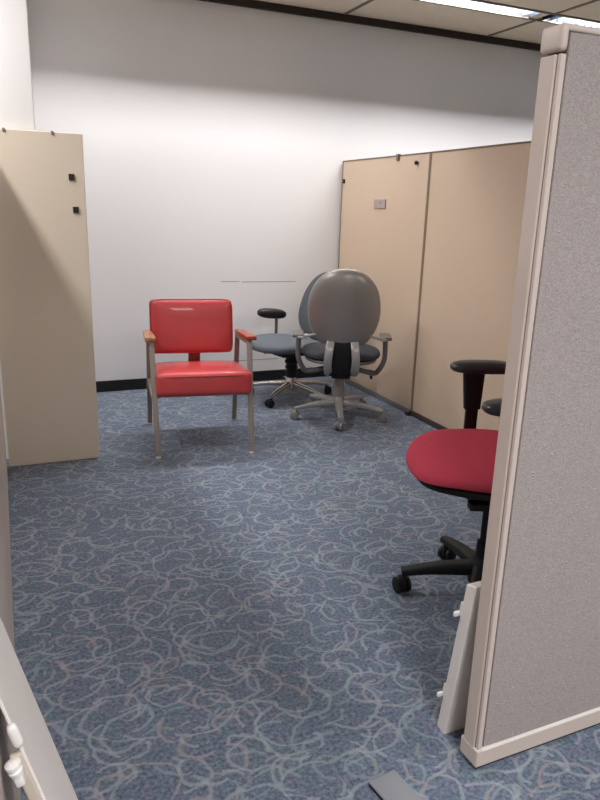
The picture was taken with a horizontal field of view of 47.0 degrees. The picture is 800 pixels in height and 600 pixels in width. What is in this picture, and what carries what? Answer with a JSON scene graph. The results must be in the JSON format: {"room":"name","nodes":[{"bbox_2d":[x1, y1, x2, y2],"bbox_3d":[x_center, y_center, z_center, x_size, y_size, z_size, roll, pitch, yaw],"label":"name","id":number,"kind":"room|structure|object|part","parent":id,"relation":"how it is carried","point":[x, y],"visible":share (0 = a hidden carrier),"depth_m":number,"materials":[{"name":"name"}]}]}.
{"room":"cubicle office","nodes":[
{"label":"cubicle office","id":0,"kind":"room"},
{"bbox_2d":[0,0,34,458],"bbox_3d":[-2.155,-1.122,3.507,1.492,2.715,1.220,-5,17,-23],"label":"wall pillar","id":1,"kind":"structure","parent":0,"point":[16,90],"depth_m":3.10,"materials":[{"name":"paint"}]},
{"bbox_2d":[27,0,547,380],"bbox_3d":[-1.074,-1.403,4.648,10.200,2.715,0.100,-5,17,-23],"label":"wall","id":2,"kind":"structure","parent":0,"point":[217,138],"depth_m":4.80,"materials":[{"name":"white paint"}]},
{"bbox_2d":[96,367,330,391],"bbox_3d":[0.928,-0.287,5.792,5.808,0.078,0.012,-5,17,-23],"label":"baseboard","id":3,"kind":"structure","parent":2,"relation":"attached to","point":[127,384],"depth_m":4.93,"materials":[{"name":"black plastic"}]},
{"bbox_2d":[254,281,295,281],"bbox_3d":[-0.229,-0.878,5.117,0.425,0.004,0.001,-5,17,-23],"label":"trim","id":4,"kind":"structure","parent":2,"relation":"attached to","point":[254,281],"depth_m":5.13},
{"bbox_2d":[199,0,540,50],"bbox_3d":[1.010,-2.725,5.108,5.808,0.044,0.030,-5,17,-23],"label":"trim","id":5,"kind":"structure","parent":2,"relation":"attached to","point":[255,4],"depth_m":4.90,"materials":[{"name":"black metal"}]},
{"bbox_2d":[7,376,599,799],"bbox_3d":[0.722,1.144,0.844,10.200,0.050,9.340,-5,17,-23],"label":"floor","id":6,"kind":"structure","parent":0,"point":[210,618],"depth_m":2.27,"materials":[{"name":"carpet"}]},
{"bbox_2d":[0,390,20,799],"bbox_3d":[-0.631,0.122,1.331,0.064,1.575,4.202,-5,17,-23],"label":"partition panel","id":7,"kind":"object","parent":6,"relation":"on","point":[8,789],"visible":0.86,"depth_m":1.70,"materials":[{"name":"grey fabric"}]},
{"bbox_2d":[0,618,77,799],"bbox_3d":[-0.342,0.663,1.053,0.178,0.701,0.212,-5,17,-23],"label":"metal panel","id":8,"kind":"object","parent":6,"relation":"on","point":[37,767],"visible":1,"depth_m":0.96,"materials":[{"name":"white metal"}]},
{"bbox_3d":[-0.309,0.727,0.991,0.015,0.596,0.011,-19,22,-18],"label":"edge rail","id":9,"kind":"part","parent":8,"relation":"part of","materials":[{"name":"beige metal"}]},
{"bbox_2d":[0,127,99,466],"bbox_3d":[-1.237,-0.463,3.344,0.436,1.592,0.100,-5,17,-23],"label":"partition panel","id":10,"kind":"object","parent":6,"relation":"on","point":[47,359],"visible":1,"depth_m":3.33,"materials":[{"name":"beige fabric"}]},
{"bbox_2d":[143,299,256,458],"bbox_3d":[-0.572,-0.158,3.852,0.580,0.773,0.635,-2,16,-14],"label":"chair","id":11,"kind":"object","parent":6,"relation":"on","point":[193,327],"visible":1,"depth_m":3.84,"materials":[{"name":"leather"}]},
{"bbox_3d":[-0.885,-0.116,4.046,0.027,0.549,0.136,-2,16,-14],"label":"leg","id":12,"kind":"part","parent":11,"relation":"part of","materials":[{"name":"metal"}]},
{"bbox_3d":[-0.822,-0.064,3.809,0.020,0.051,0.481,-2,16,-14],"label":"rail","id":13,"kind":"part","parent":11,"relation":"part of","materials":[{"name":"metal"}]},
{"bbox_3d":[-0.814,-0.346,3.709,0.056,0.054,0.410,-2,16,-14],"label":"armrest","id":14,"kind":"part","parent":11,"relation":"part of","materials":[{"name":"brown wood"}]},
{"bbox_3d":[-0.753,0.000,3.583,0.029,0.582,0.140,-5,17,-22],"label":"leg","id":15,"kind":"part","parent":11,"relation":"part of","materials":[{"name":"metal"}]},
{"bbox_3d":[-0.618,-0.421,3.928,0.464,0.303,0.124,-2,16,-14],"label":"backrest","id":16,"kind":"part","parent":11,"relation":"part of","materials":[{"name":"red leather"}]},
{"bbox_3d":[-0.525,-0.034,3.688,0.512,0.025,0.025,-2,16,-14],"label":"cross rail","id":17,"kind":"part","parent":11,"relation":"part of","materials":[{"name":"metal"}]},
{"bbox_3d":[-0.554,-0.127,3.819,0.500,0.173,0.518,-2,16,-14],"label":"seat","id":18,"kind":"part","parent":11,"relation":"part of","materials":[{"name":"red leather"}]},
{"bbox_3d":[-0.389,-0.135,4.173,0.027,0.549,0.136,-2,16,-14],"label":"leg","id":19,"kind":"part","parent":11,"relation":"part of","materials":[{"name":"metal"}]},
{"bbox_3d":[-0.318,-0.346,3.865,0.025,0.057,0.408,-2,16,-14],"label":"arm rail","id":20,"kind":"part","parent":11,"relation":"part of","materials":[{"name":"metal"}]},
{"bbox_3d":[-0.306,-0.365,3.840,0.056,0.054,0.410,-2,16,-14],"label":"armrest","id":21,"kind":"part","parent":11,"relation":"part of","materials":[{"name":"brown wood"}]},
{"bbox_3d":[-0.265,-0.019,3.708,0.027,0.581,0.136,-2,16,-14],"label":"leg","id":22,"kind":"part","parent":11,"relation":"part of","materials":[{"name":"metal"}]},
{"bbox_2d":[246,272,331,407],"bbox_3d":[-0.030,-0.436,4.746,0.669,0.863,0.633,-9,19,-34],"label":"office chair","id":23,"kind":"object","parent":6,"relation":"on","point":[281,345],"visible":0.61,"depth_m":4.76,"materials":[{"name":"fabric"}]},
{"bbox_3d":[-0.225,-0.118,4.848,0.270,0.061,0.043,4,16,7],"label":"leg","id":24,"kind":"part","parent":23,"relation":"part of","materials":[{"name":"metal"}]},
{"bbox_3d":[-0.200,-0.616,4.911,0.230,0.079,0.096,-9,19,-34],"label":"armrest","id":25,"kind":"part","parent":23,"relation":"part of","materials":[{"name":"black plastic"}]},
{"bbox_3d":[-0.133,-0.486,4.914,0.022,0.207,0.157,-9,19,-34],"label":"arm post","id":26,"kind":"part","parent":23,"relation":"part of","materials":[{"name":"grey metal"}]},
{"bbox_3d":[-0.135,-0.070,4.684,0.043,0.061,0.270,9,17,25],"label":"leg","id":27,"kind":"part","parent":23,"relation":"part of","materials":[{"name":"metal"}]},
{"bbox_3d":[-0.103,-0.386,4.714,0.500,0.098,0.490,-9,19,-34],"label":"seat","id":28,"kind":"part","parent":23,"relation":"part of","materials":[{"name":"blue fabric"}]},
{"bbox_3d":[0.055,-0.073,4.718,0.270,0.061,0.043,16,21,42],"label":"leg","id":29,"kind":"part","parent":23,"relation":"part of","materials":[{"name":"metal"}]},
{"bbox_3d":[0.171,-0.654,4.833,0.154,0.479,0.456,-9,19,-34],"label":"backrest","id":30,"kind":"part","parent":23,"relation":"part of","materials":[{"name":"fabric"}]},
{"bbox_3d":[0.082,-0.123,4.902,0.270,0.061,0.043,-6,17,-27],"label":"leg","id":31,"kind":"part","parent":23,"relation":"part of","materials":[{"name":"metal"}]},
{"bbox_2d":[290,268,391,430],"bbox_3d":[0.257,-0.348,4.276,0.631,0.962,0.610,2,15,2],"label":"office chair","id":32,"kind":"object","parent":6,"relation":"on","point":[344,304],"visible":1,"depth_m":4.02,"materials":[{"name":"grey plastic"}]},
{"bbox_3d":[-0.010,-0.409,4.246,0.068,0.022,0.170,2,15,2],"label":"armrest","id":33,"kind":"part","parent":32,"relation":"part of","materials":[{"name":"grey plastic"}]},
{"bbox_3d":[0.093,0.029,4.363,0.263,0.060,0.048,-3,16,-18],"label":"leg","id":34,"kind":"part","parent":32,"relation":"part of","materials":[{"name":"silver metal"}]},
{"bbox_3d":[0.151,-0.017,4.536,0.048,0.060,0.263,-9,19,-35],"label":"leg","id":35,"kind":"part","parent":32,"relation":"part of","materials":[{"name":"silver metal"}]},
{"bbox_3d":[0.241,0.063,4.257,0.048,0.060,0.264,2,15,2],"label":"leg","id":36,"kind":"part","parent":32,"relation":"part of","materials":[{"name":"silver metal"}]},
{"bbox_3d":[0.256,-0.306,4.337,0.490,0.072,0.470,2,15,2],"label":"seat","id":37,"kind":"part","parent":32,"relation":"part of","materials":[{"name":"grey fabric"}]},
{"bbox_3d":[0.249,-0.254,4.142,0.111,0.269,0.174,2,15,2],"label":"spine plate","id":38,"kind":"part","parent":32,"relation":"part of","materials":[{"name":"black plastic"}]},
{"bbox_3d":[0.340,-0.012,4.537,0.048,0.060,0.263,13,19,34],"label":"leg","id":39,"kind":"part","parent":32,"relation":"part of","materials":[{"name":"silver metal"}]},
{"bbox_3d":[0.398,0.038,4.365,0.263,0.060,0.048,7,16,17],"label":"leg","id":40,"kind":"part","parent":32,"relation":"part of","materials":[{"name":"silver metal"}]},
{"bbox_3d":[0.525,-0.388,4.231,0.068,0.022,0.170,2,15,2],"label":"armrest","id":41,"kind":"part","parent":32,"relation":"part of","materials":[{"name":"grey plastic"}]},
{"bbox_2d":[338,152,430,415],"bbox_3d":[0.532,-0.834,4.801,0.091,1.636,1.145,-5,17,-23],"label":"partition panel","id":42,"kind":"object","parent":6,"relation":"on","point":[384,199],"visible":0.79,"depth_m":4.62,"materials":[{"name":"beige fabric"}]},
{"bbox_3d":[0.318,-0.991,5.300,0.058,1.586,0.014,-5,17,-23],"label":"edge trim","id":43,"kind":"part","parent":42,"relation":"part of","materials":[{"name":"brown metal"}]},
{"bbox_3d":[0.538,-1.323,4.652,0.008,0.058,0.150,-5,17,-23],"label":"name plate","id":44,"kind":"part","parent":42,"relation":"part of","materials":[{"name":"grey plastic"}]},
{"bbox_2d":[369,770,421,799],"bbox_3d":[0.258,0.913,1.510,0.078,0.010,0.260,-8,18,-31],"label":"floor plate","id":45,"kind":"object","parent":6,"relation":"on","point":[389,786],"visible":1,"depth_m":1.58,"materials":[{"name":"grey metal"}]},
{"bbox_2d":[392,360,505,592],"bbox_3d":[0.658,0.180,2.257,0.633,1.047,0.661,1,16,-3],"label":"office chair","id":46,"kind":"object","parent":6,"relation":"on","point":[455,462],"visible":0.37,"depth_m":2.32,"materials":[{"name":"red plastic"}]},
{"bbox_3d":[0.472,0.577,2.373,0.248,0.065,0.059,2,15,2],"label":"leg","id":47,"kind":"part","parent":46,"relation":"part of","materials":[{"name":"black plastic"}]},
{"bbox_3d":[0.623,0.193,2.290,0.524,0.089,0.536,1,16,-3],"label":"seat","id":48,"kind":"part","parent":46,"relation":"part of","materials":[{"name":"fabric"}]},
{"bbox_3d":[0.584,0.543,2.509,0.059,0.065,0.248,-3,16,-15],"label":"leg","id":49,"kind":"part","parent":46,"relation":"part of","materials":[{"name":"black plastic"}]},
{"bbox_3d":[0.623,0.079,2.523,0.044,0.140,0.024,1,16,-3],"label":"arm post","id":50,"kind":"part","parent":46,"relation":"part of","materials":[{"name":"black plastic"}]},
{"bbox_3d":[0.571,0.620,2.230,0.059,0.065,0.248,7,16,19],"label":"leg","id":51,"kind":"part","parent":46,"relation":"part of","materials":[{"name":"black plastic"}]},
{"bbox_3d":[0.655,-0.119,2.470,0.236,0.046,0.092,1,16,-3],"label":"armrest","id":52,"kind":"part","parent":46,"relation":"part of","materials":[{"name":"black plastic"}]},
{"bbox_3d":[0.543,0.322,2.103,0.060,0.024,0.040,1,16,-3],"label":"seat lever","id":53,"kind":"part","parent":46,"relation":"part of","materials":[{"name":"black plastic"}]},
{"bbox_3d":[0.623,0.022,1.915,0.236,0.046,0.092,1,16,-3],"label":"armrest","id":54,"kind":"part","parent":46,"relation":"part of","materials":[{"name":"black plastic"}]},
{"bbox_2d":[437,581,480,733],"bbox_3d":[0.568,0.623,1.767,0.432,0.460,0.093,-5,17,-23],"label":"metal panel","id":55,"kind":"object","parent":6,"relation":"on","point":[455,692],"visible":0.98,"depth_m":1.69,"materials":[{"name":"white metal"}]},
{"bbox_2d":[411,141,530,429],"bbox_3d":[1.011,-0.530,3.773,0.062,1.630,1.218,-5,17,-23],"label":"partition panel","id":56,"kind":"object","parent":6,"relation":"on","point":[476,195],"visible":0.6,"depth_m":3.86,"materials":[{"name":"beige fabric"}]},
{"bbox_3d":[0.777,-0.699,4.301,0.058,1.586,0.014,-5,17,-23],"label":"edge trim","id":57,"kind":"part","parent":56,"relation":"part of","materials":[{"name":"brown metal"}]},
{"bbox_2d":[460,23,599,768],"bbox_3d":[1.161,0.038,1.772,1.606,1.612,0.064,-5,17,-23],"label":"partition panel","id":58,"kind":"object","parent":6,"relation":"on","point":[535,678],"depth_m":1.48,"materials":[{"name":"grey fabric"}]},
{"bbox_3d":[1.137,0.779,1.978,1.605,0.047,0.063,-5,17,-23],"label":"rail","id":59,"kind":"part","parent":58,"relation":"part of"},
{"bbox_2d":[258,0,599,43],"bbox_3d":[0.805,-1.452,0.124,10.200,0.150,9.340,-5,17,-23],"label":"ceiling","id":60,"kind":"structure","parent":0,"point":[413,12],"depth_m":4.71,"materials":[{"name":"tile"}]},
{"bbox_2d":[343,0,373,14],"bbox_3d":[0.414,-2.613,4.562,0.024,0.006,0.528,-5,17,-23],"label":"trim","id":61,"kind":"structure","parent":60,"relation":"attached to","point":[368,1],"depth_m":4.62,"materials":[{"name":"metal"}]},
{"bbox_2d":[429,0,540,16],"bbox_3d":[1.137,-2.627,4.468,1.020,0.116,0.158,-5,17,-23],"label":"ceiling light","id":62,"kind":"object","parent":60,"relation":"attached to","point":[472,4],"visible":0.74,"depth_m":4.58,"materials":[{"name":"white plastic"}]},
{"bbox_2d":[415,0,560,24],"bbox_3d":[-0.794,-2.432,3.771,10.200,0.007,0.024,-5,17,-23],"label":"trim","id":63,"kind":"structure","parent":60,"relation":"attached to","point":[426,1],"depth_m":4.62,"materials":[{"name":"white metal"}]},
{"bbox_2d":[487,20,535,36],"bbox_3d":[1.536,-2.707,5.029,0.024,0.006,0.528,-5,17,-23],"label":"trim","id":64,"kind":"structure","parent":60,"relation":"attached to","point":[532,21],"depth_m":5.01,"materials":[{"name":"metal"}]},
{"bbox_2d":[469,0,599,22],"bbox_3d":[-0.728,-2.388,3.620,10.200,0.007,0.024,-5,17,-23],"label":"trim","id":65,"kind":"structure","parent":60,"relation":"attached to","point":[480,1],"depth_m":4.56,"materials":[{"name":"metal"}]},
{"bbox_2d":[529,13,548,18],"bbox_3d":[1.116,-2.575,4.474,1.194,0.010,0.146,-5,17,-23],"label":"trim","id":66,"kind":"structure","parent":60,"relation":"attached to","point":[541,14],"depth_m":4.71,"materials":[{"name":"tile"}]},
{"bbox_2d":[542,15,599,28],"bbox_3d":[2.246,-2.720,4.930,1.150,0.116,0.158,-5,17,-23],"label":"ceiling light","id":67,"kind":"object","parent":60,"relation":"attached to","point":[552,18],"visible":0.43,"depth_m":4.84,"materials":[{"name":"white plastic"}]},
{"bbox_2d":[554,0,599,13],"bbox_3d":[3.385,-1.484,0.832,0.024,0.006,8.578,-5,17,-23],"label":"trim","id":68,"kind":"structure","parent":60,"relation":"attached to","point":[592,1],"depth_m":4.44,"materials":[{"name":"metal"}]}
]}

